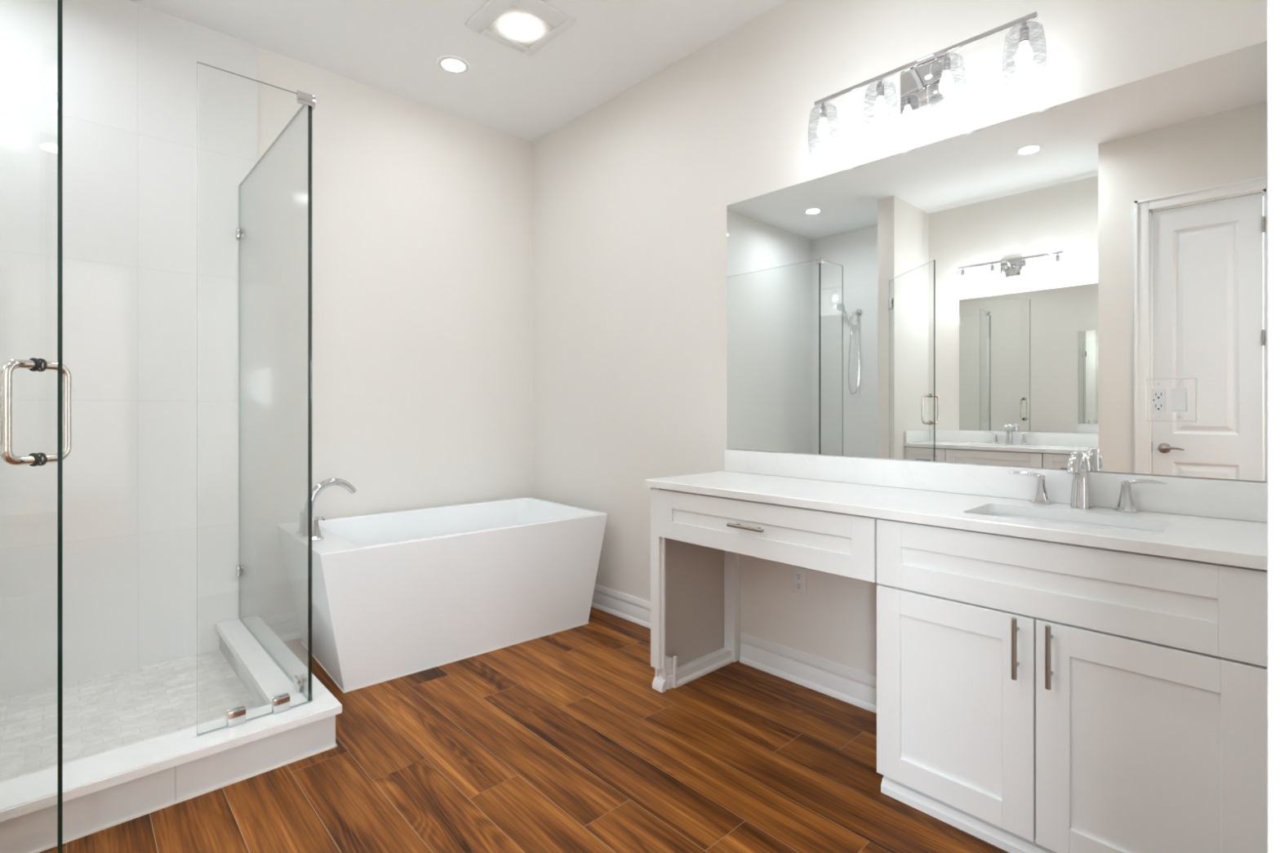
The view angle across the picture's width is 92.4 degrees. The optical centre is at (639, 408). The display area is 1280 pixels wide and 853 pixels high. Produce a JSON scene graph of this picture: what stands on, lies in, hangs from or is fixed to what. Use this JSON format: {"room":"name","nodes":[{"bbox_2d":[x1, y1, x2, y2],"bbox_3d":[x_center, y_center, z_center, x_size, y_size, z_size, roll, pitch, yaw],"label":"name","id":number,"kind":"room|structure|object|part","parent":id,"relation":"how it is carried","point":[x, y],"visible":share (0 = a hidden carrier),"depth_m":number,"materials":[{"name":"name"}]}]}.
{"room":"bathroom","nodes":[
{"label":"bathroom","id":0,"kind":"room"},
{"bbox_2d":[257,47,533,618],"bbox_3d":[-2.138,-0.314,3.023,3.719,3.048,0.120,0,0,-43],"label":"wall","id":1,"kind":"structure","parent":0,"point":[422,215],"depth_m":3.56,"materials":[{"name":"beige paint"}]},
{"bbox_2d":[0,0,257,697],"bbox_3d":[-2.651,-0.314,2.451,1.947,3.048,0.010,0,0,-43],"label":"tiled wall","id":2,"kind":"structure","parent":1,"relation":"attached to","point":[129,68],"depth_m":2.76,"materials":[{"name":"white tile"}]},
{"bbox_2d":[261,611,301,641],"bbox_3d":[-1.340,1.142,3.675,1.615,0.136,0.024,0,0,-43],"label":"baseboard","id":3,"kind":"structure","parent":1,"relation":"attached to","point":[285,626],"depth_m":3.19,"materials":[{"name":"white paint"}]},
{"bbox_2d":[128,0,785,142],"bbox_3d":[0.507,-1.888,-0.101,5.400,0.100,8.257,0,0,-43],"label":"ceiling","id":4,"kind":"structure","parent":0,"point":[393,46],"depth_m":3.11,"materials":[{"name":"white paint"}]},
{"bbox_2d":[436,55,470,74],"bbox_3d":[-0.998,-1.835,3.288,0.170,0.006,0.170,0,0,-43],"label":"recessed light","id":5,"kind":"object","parent":4,"relation":"in","point":[458,65],"visible":1,"depth_m":3.28,"materials":[{"name":"white paint"}]},
{"bbox_2d":[465,0,576,56],"bbox_3d":[-0.569,-1.832,2.921,0.370,0.012,0.390,0,0,-43],"label":"ceiling light","id":6,"kind":"object","parent":4,"relation":"attached to","point":[525,26],"visible":1,"depth_m":2.91,"materials":[{"name":"white paint"}]},
{"bbox_2d":[0,606,1009,852],"bbox_3d":[0.524,1.253,-0.120,5.400,0.154,8.207,0,0,-43],"label":"floor","id":7,"kind":"structure","parent":0,"point":[564,741],"depth_m":2.09,"materials":[{"name":"brown wood"}]},
{"bbox_2d":[0,614,342,852],"bbox_3d":[-1.940,1.128,2.225,1.221,0.163,1.293,0,0,-43],"label":"shower curb","id":8,"kind":"object","parent":7,"relation":"on","point":[102,791],"visible":0.86,"depth_m":1.91,"materials":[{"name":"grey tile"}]},
{"bbox_2d":[196,62,315,735],"bbox_3d":[-1.300,-0.033,2.092,0.345,2.158,0.061,0,0,-43],"label":"shower panel","id":9,"kind":"object","parent":8,"relation":"on","point":[236,716],"visible":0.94,"depth_m":2.10,"materials":[{"name":"clear glass"}]},
{"bbox_2d":[235,104,311,701],"bbox_3d":[-1.588,-0.030,2.627,0.032,2.152,1.190,0,0,-43],"label":"shower panel","id":10,"kind":"object","parent":8,"relation":"on","point":[300,685],"visible":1,"depth_m":2.19,"materials":[{"name":"clear glass"}]},
{"bbox_2d":[276,497,607,693],"bbox_3d":[-1.027,0.904,3.324,1.488,0.612,0.860,0,0,-41],"label":"bathtub","id":11,"kind":"object","parent":7,"relation":"on","point":[397,594],"visible":0.94,"depth_m":2.97,"materials":[{"name":"white ceramic"}]},
{"bbox_2d":[296,478,356,540],"bbox_3d":[-1.539,0.466,2.885,0.286,0.264,0.285,0,0,4],"label":"tub faucet","id":12,"kind":"object","parent":11,"relation":"on","point":[303,528],"visible":0.91,"depth_m":2.87,"materials":[{"name":"silver metal"}]},
{"bbox_3d":[-1.617,0.551,2.948,0.062,0.092,0.059,0,0,-43],"label":"handle","id":13,"kind":"part","parent":12,"relation":"part of","materials":[{"name":"silver metal"}]},
{"bbox_3d":[-1.473,0.551,2.795,0.062,0.092,0.059,0,0,-43],"label":"handle","id":14,"kind":"part","parent":12,"relation":"part of","materials":[{"name":"silver metal"}]},
{"bbox_3d":[-1.441,0.500,2.772,0.095,0.020,0.030,0,0,36],"label":"lever","id":15,"kind":"part","parent":12,"relation":"part of","materials":[{"name":"silver metal"}]},
{"bbox_2d":[650,487,878,693],"bbox_3d":[0.564,0.774,2.452,0.562,0.870,1.006,0,0,-43],"label":"makeup desk","id":16,"kind":"object","parent":7,"relation":"on","point":[697,540],"visible":0.91,"depth_m":2.62,"materials":[{"name":"white paint"}]},
{"bbox_3d":[0.241,0.747,2.814,0.450,0.814,0.006,0,0,-43],"label":"panel","id":17,"kind":"part","parent":16,"relation":"part of","materials":[{"name":"white wood"}]},
{"bbox_3d":[0.263,0.774,2.803,0.520,0.870,0.082,0,0,-43],"label":"panel","id":18,"kind":"part","parent":16,"relation":"part of","materials":[{"name":"white paint"}]},
{"bbox_3d":[0.391,0.437,2.252,0.036,0.012,0.160,0,0,-43],"label":"handle","id":19,"kind":"part","parent":16,"relation":"part of","materials":[{"name":"silver metal"}]},
{"bbox_3d":[0.413,0.446,2.272,0.020,0.200,0.952,0,0,-43],"label":"drawer","id":20,"kind":"part","parent":16,"relation":"part of","materials":[{"name":"white paint"}]},
{"bbox_2d":[876,517,1266,852],"bbox_3d":[1.206,0.774,1.770,0.562,0.870,0.861,0,0,-43],"label":"vanity cabinet","id":21,"kind":"object","parent":7,"relation":"on","point":[1034,695],"visible":0.97,"depth_m":1.55,"materials":[{"name":"white paint"}]},
{"bbox_2d":[644,471,1266,569],"bbox_3d":[0.873,0.323,2.138,0.542,0.030,1.914,0,0,-43],"label":"countertop","id":22,"kind":"structure","parent":21,"relation":"on","point":[1239,543],"depth_m":1.80,"materials":[{"name":"white stone"}]},
{"bbox_2d":[983,512,1163,534],"bbox_3d":[1.198,0.408,1.740,0.304,0.139,0.496,0,0,-43],"label":"undermount sink","id":23,"kind":"object","parent":22,"relation":"in","point":[997,514],"visible":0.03,"depth_m":1.82,"materials":[{"name":"white ceramic"}]},
{"bbox_2d":[1008,451,1167,512],"bbox_3d":[1.339,0.220,1.876,0.154,0.176,0.404,0,0,-43],"label":"sink faucet","id":24,"kind":"object","parent":22,"relation":"on","point":[1078,466],"visible":1,"depth_m":1.88,"materials":[{"name":"silver metal"}]},
{"bbox_3d":[1.266,0.218,2.021,0.019,0.018,0.095,0,0,-43],"label":"lever","id":25,"kind":"part","parent":24,"relation":"part of","materials":[{"name":"silver metal"}]},
{"bbox_3d":[1.298,0.261,1.987,0.060,0.092,0.057,0,0,-43],"label":"handle","id":26,"kind":"part","parent":24,"relation":"part of","materials":[{"name":"silver metal"}]},
{"bbox_3d":[1.339,0.220,1.876,0.154,0.176,0.052,0,0,-43],"label":"spout","id":27,"kind":"part","parent":24,"relation":"part of","materials":[{"name":"silver metal"}]},
{"bbox_3d":[1.447,0.261,1.829,0.060,0.092,0.057,0,0,-43],"label":"handle","id":28,"kind":"part","parent":24,"relation":"part of","materials":[{"name":"silver metal"}]},
{"bbox_3d":[1.479,0.218,1.795,0.019,0.018,0.095,0,0,-43],"label":"lever","id":29,"kind":"part","parent":24,"relation":"part of","materials":[{"name":"silver metal"}]},
{"bbox_3d":[0.890,0.843,1.766,0.020,0.583,0.425,0,0,-43],"label":"door","id":30,"kind":"part","parent":21,"relation":"part of","materials":[{"name":"white paint"}]},
{"bbox_3d":[0.989,0.631,1.617,0.036,0.160,0.012,0,0,-43],"label":"handle","id":31,"kind":"part","parent":21,"relation":"part of","materials":[{"name":"silver metal"}]},
{"bbox_3d":[1.041,0.631,1.561,0.036,0.160,0.012,0,0,-43],"label":"handle","id":32,"kind":"part","parent":21,"relation":"part of","materials":[{"name":"silver metal"}]},
{"bbox_3d":[1.037,0.446,1.609,0.020,0.200,0.855,0,0,-43],"label":"false drawer","id":33,"kind":"part","parent":21,"relation":"part of","materials":[{"name":"white paint"}]},
{"bbox_3d":[1.184,0.843,1.453,0.020,0.583,0.425,0,0,-43],"label":"door","id":34,"kind":"part","parent":21,"relation":"part of","materials":[{"name":"white paint"}]},
{"bbox_2d":[533,0,1266,676],"bbox_3d":[0.496,-0.314,3.025,0.120,3.048,3.727,0,0,-43],"label":"wall","id":35,"kind":"structure","parent":0,"point":[632,195],"depth_m":3.06,"materials":[{"name":"beige paint"}]},
{"bbox_2d":[591,583,650,628],"bbox_3d":[-0.168,1.142,3.625,0.024,0.136,1.704,0,0,-43],"label":"baseboard","id":36,"kind":"structure","parent":35,"relation":"attached to","point":[628,607],"depth_m":3.55,"materials":[{"name":"white paint"}]},
{"bbox_2d":[791,566,806,595],"bbox_3d":[0.703,0.762,2.711,0.009,0.116,0.072,0,0,-43],"label":"wall outlet","id":37,"kind":"object","parent":35,"relation":"attached to","point":[798,575],"visible":1,"depth_m":2.71,"materials":[{"name":"white plastic"}]},
{"bbox_2d":[795,582,802,589],"bbox_3d":[0.701,0.783,2.709,0.004,0.033,0.033,0,0,-43],"label":"receptacle","id":38,"kind":"object","parent":37,"relation":"attached to","point":[798,584],"depth_m":2.71,"materials":[{"name":"white plastic"}]},
{"bbox_2d":[795,572,802,579],"bbox_3d":[0.701,0.741,2.709,0.004,0.033,0.033,0,0,-43],"label":"receptacle","id":39,"kind":"object","parent":37,"relation":"attached to","point":[798,575],"depth_m":2.71,"materials":[{"name":"white plastic"}]},
{"bbox_2d":[738,632,876,713],"bbox_3d":[0.791,1.142,2.607,0.024,0.136,0.903,0,0,-43],"label":"baseboard","id":40,"kind":"structure","parent":35,"relation":"attached to","point":[858,688],"depth_m":2.65,"materials":[{"name":"white paint"}]},
{"bbox_2d":[807,11,1047,155],"bbox_3d":[1.012,-1.168,2.264,0.170,0.245,0.843,0,0,-43],"label":"vanity light","id":41,"kind":"object","parent":35,"relation":"attached to","point":[927,85],"visible":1,"depth_m":2.28,"materials":[{"name":"silver metal"}]},
{"bbox_2d":[819,102,826,119],"bbox_3d":[0.750,-1.213,2.510,0.029,0.064,0.029,0,0,-43],"label":"socket","id":42,"kind":"object","parent":41,"relation":"attached to","point":[823,109],"depth_m":2.50,"materials":[{"name":"silver metal"}]},
{"bbox_3d":[0.750,-1.137,2.510,0.124,0.184,0.124,0,0,-43],"label":"lamp shade","id":43,"kind":"part","parent":41,"relation":"part of","materials":[{"name":"clear glass"}]},
{"bbox_3d":[0.750,-1.142,2.510,0.049,0.075,0.048,0,0,-43],"label":"bulb","id":44,"kind":"part","parent":41,"relation":"part of","materials":[{"name":"white glass"}]},
{"bbox_2d":[875,80,884,97],"bbox_3d":[0.914,-1.213,2.336,0.029,0.064,0.029,0,0,-43],"label":"socket","id":45,"kind":"object","parent":41,"relation":"attached to","point":[880,86],"depth_m":2.32,"materials":[{"name":"silver metal"}]},
{"bbox_3d":[0.914,-1.137,2.336,0.124,0.184,0.124,0,0,-43],"label":"lamp shade","id":46,"kind":"part","parent":41,"relation":"part of","materials":[{"name":"clear glass"}]},
{"bbox_3d":[0.914,-1.142,2.336,0.049,0.075,0.048,0,0,-43],"label":"bulb","id":47,"kind":"part","parent":41,"relation":"part of","materials":[{"name":"white glass"}]},
{"bbox_3d":[1.031,-1.224,2.281,0.102,0.060,0.015,0,0,-43],"label":"arm","id":48,"kind":"part","parent":41,"relation":"part of","materials":[{"name":"silver metal"}]},
{"bbox_2d":[942,53,951,74],"bbox_3d":[1.078,-1.213,2.161,0.029,0.064,0.029,0,0,-43],"label":"socket","id":49,"kind":"object","parent":41,"relation":"attached to","point":[946,61],"depth_m":2.15,"materials":[{"name":"silver metal"}]},
{"bbox_3d":[1.078,-1.142,2.161,0.049,0.075,0.048,0,0,-43],"label":"bulb","id":50,"kind":"part","parent":41,"relation":"part of","materials":[{"name":"white glass"}]},
{"bbox_3d":[1.078,-1.137,2.161,0.124,0.184,0.124,0,0,-43],"label":"lamp shade","id":51,"kind":"part","parent":41,"relation":"part of","materials":[{"name":"clear glass"}]},
{"bbox_2d":[1018,22,1029,44],"bbox_3d":[1.242,-1.213,1.986,0.029,0.064,0.029,0,0,-43],"label":"socket","id":52,"kind":"object","parent":41,"relation":"attached to","point":[1024,32],"depth_m":1.98,"materials":[{"name":"silver metal"}]},
{"bbox_3d":[1.242,-1.142,1.986,0.049,0.075,0.048,0,0,-43],"label":"bulb","id":53,"kind":"part","parent":41,"relation":"part of","materials":[{"name":"white glass"}]},
{"bbox_3d":[1.242,-1.137,1.986,0.124,0.184,0.124,0,0,-43],"label":"lamp shade","id":54,"kind":"part","parent":41,"relation":"part of","materials":[{"name":"clear glass"}]},
{"bbox_2d":[724,449,1266,522],"bbox_3d":[1.069,0.255,2.311,0.020,0.105,1.897,0,0,-43],"label":"backsplash","id":55,"kind":"structure","parent":35,"relation":"attached to","point":[1219,499],"depth_m":2.09,"materials":[{"name":"white stone"}]},
{"bbox_2d":[726,40,1266,481],"bbox_3d":[1.073,-0.397,2.321,0.005,1.189,1.886,0,0,-43],"label":"wall mirror","id":56,"kind":"object","parent":35,"relation":"attached to","point":[1010,292],"visible":1,"depth_m":2.07,"materials":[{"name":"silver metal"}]},
{"bbox_2d":[1145,377,1197,422],"bbox_3d":[1.554,-0.024,1.798,0.010,0.127,0.115,0,0,-43],"label":"outlet plate","id":57,"kind":"object","parent":56,"relation":"attached to","point":[1173,399],"visible":1,"depth_m":1.80,"materials":[{"name":"white plastic"}]},
{"bbox_2d":[1151,388,1165,411],"bbox_3d":[1.535,-0.024,1.817,0.003,0.067,0.032,0,0,-43],"label":"receptacle","id":58,"kind":"object","parent":57,"relation":"attached to","point":[1158,395],"depth_m":1.82,"materials":[{"name":"white plastic"}]},
{"bbox_2d":[1172,388,1186,411],"bbox_3d":[1.565,-0.024,1.782,0.005,0.067,0.032,0,0,-43],"label":"switch","id":59,"kind":"object","parent":57,"relation":"attached to","point":[1179,395],"depth_m":1.78,"materials":[{"name":"white plastic"}]},
{"bbox_3d":[0.074,-0.314,-0.010,4.894,3.048,0.115,0,0,-43],"label":"wall","id":60,"kind":"structure","parent":0,"visible":0},
{"bbox_2d":[1266,0,1279,852],"bbox_3d":[0.078,-0.060,-0.010,0.920,2.540,0.138,0,0,-43],"label":"trim","id":61,"kind":"structure","parent":60,"relation":"attached to","point":[1273,6],"depth_m":0.29,"materials":[{"name":"white paint"}]},
{"bbox_3d":[-2.293,-0.314,1.179,0.725,3.048,0.140,0,0,-43],"label":"wall","id":62,"kind":"structure","parent":0,"visible":0},
{"bbox_2d":[0,0,71,852],"bbox_3d":[-1.631,-0.041,1.374,0.750,2.131,0.139,0,0,6],"label":"shower door","id":63,"kind":"structure","parent":62,"relation":"attached to","point":[64,378],"depth_m":1.33,"materials":[{"name":"clear glass"}]},
{"bbox_3d":[-1.314,0.009,1.338,0.019,0.225,0.139,0,0,6],"label":"handle","id":64,"kind":"part","parent":63,"relation":"part of","materials":[{"name":"silver metal"}]},
{"bbox_2d":[28,452,47,466],"bbox_3d":[-1.314,0.112,1.338,0.029,0.029,0.017,0,0,6],"label":"washer","id":65,"kind":"object","parent":63,"relation":"in","point":[40,459],"depth_m":1.33,"materials":[{"name":"silver metal"}]},
{"bbox_2d":[28,357,47,371],"bbox_3d":[-1.314,-0.094,1.338,0.029,0.029,0.017,0,0,6],"label":"washer","id":66,"kind":"object","parent":63,"relation":"in","point":[35,364],"depth_m":1.33,"materials":[{"name":"silver metal"}]},
{"bbox_3d":[-1.623,-0.041,1.373,0.734,2.131,0.010,0,0,6],"label":"glass pane","id":67,"kind":"part","parent":63,"relation":"part of","materials":[{"name":"clear glass"}]}
]}

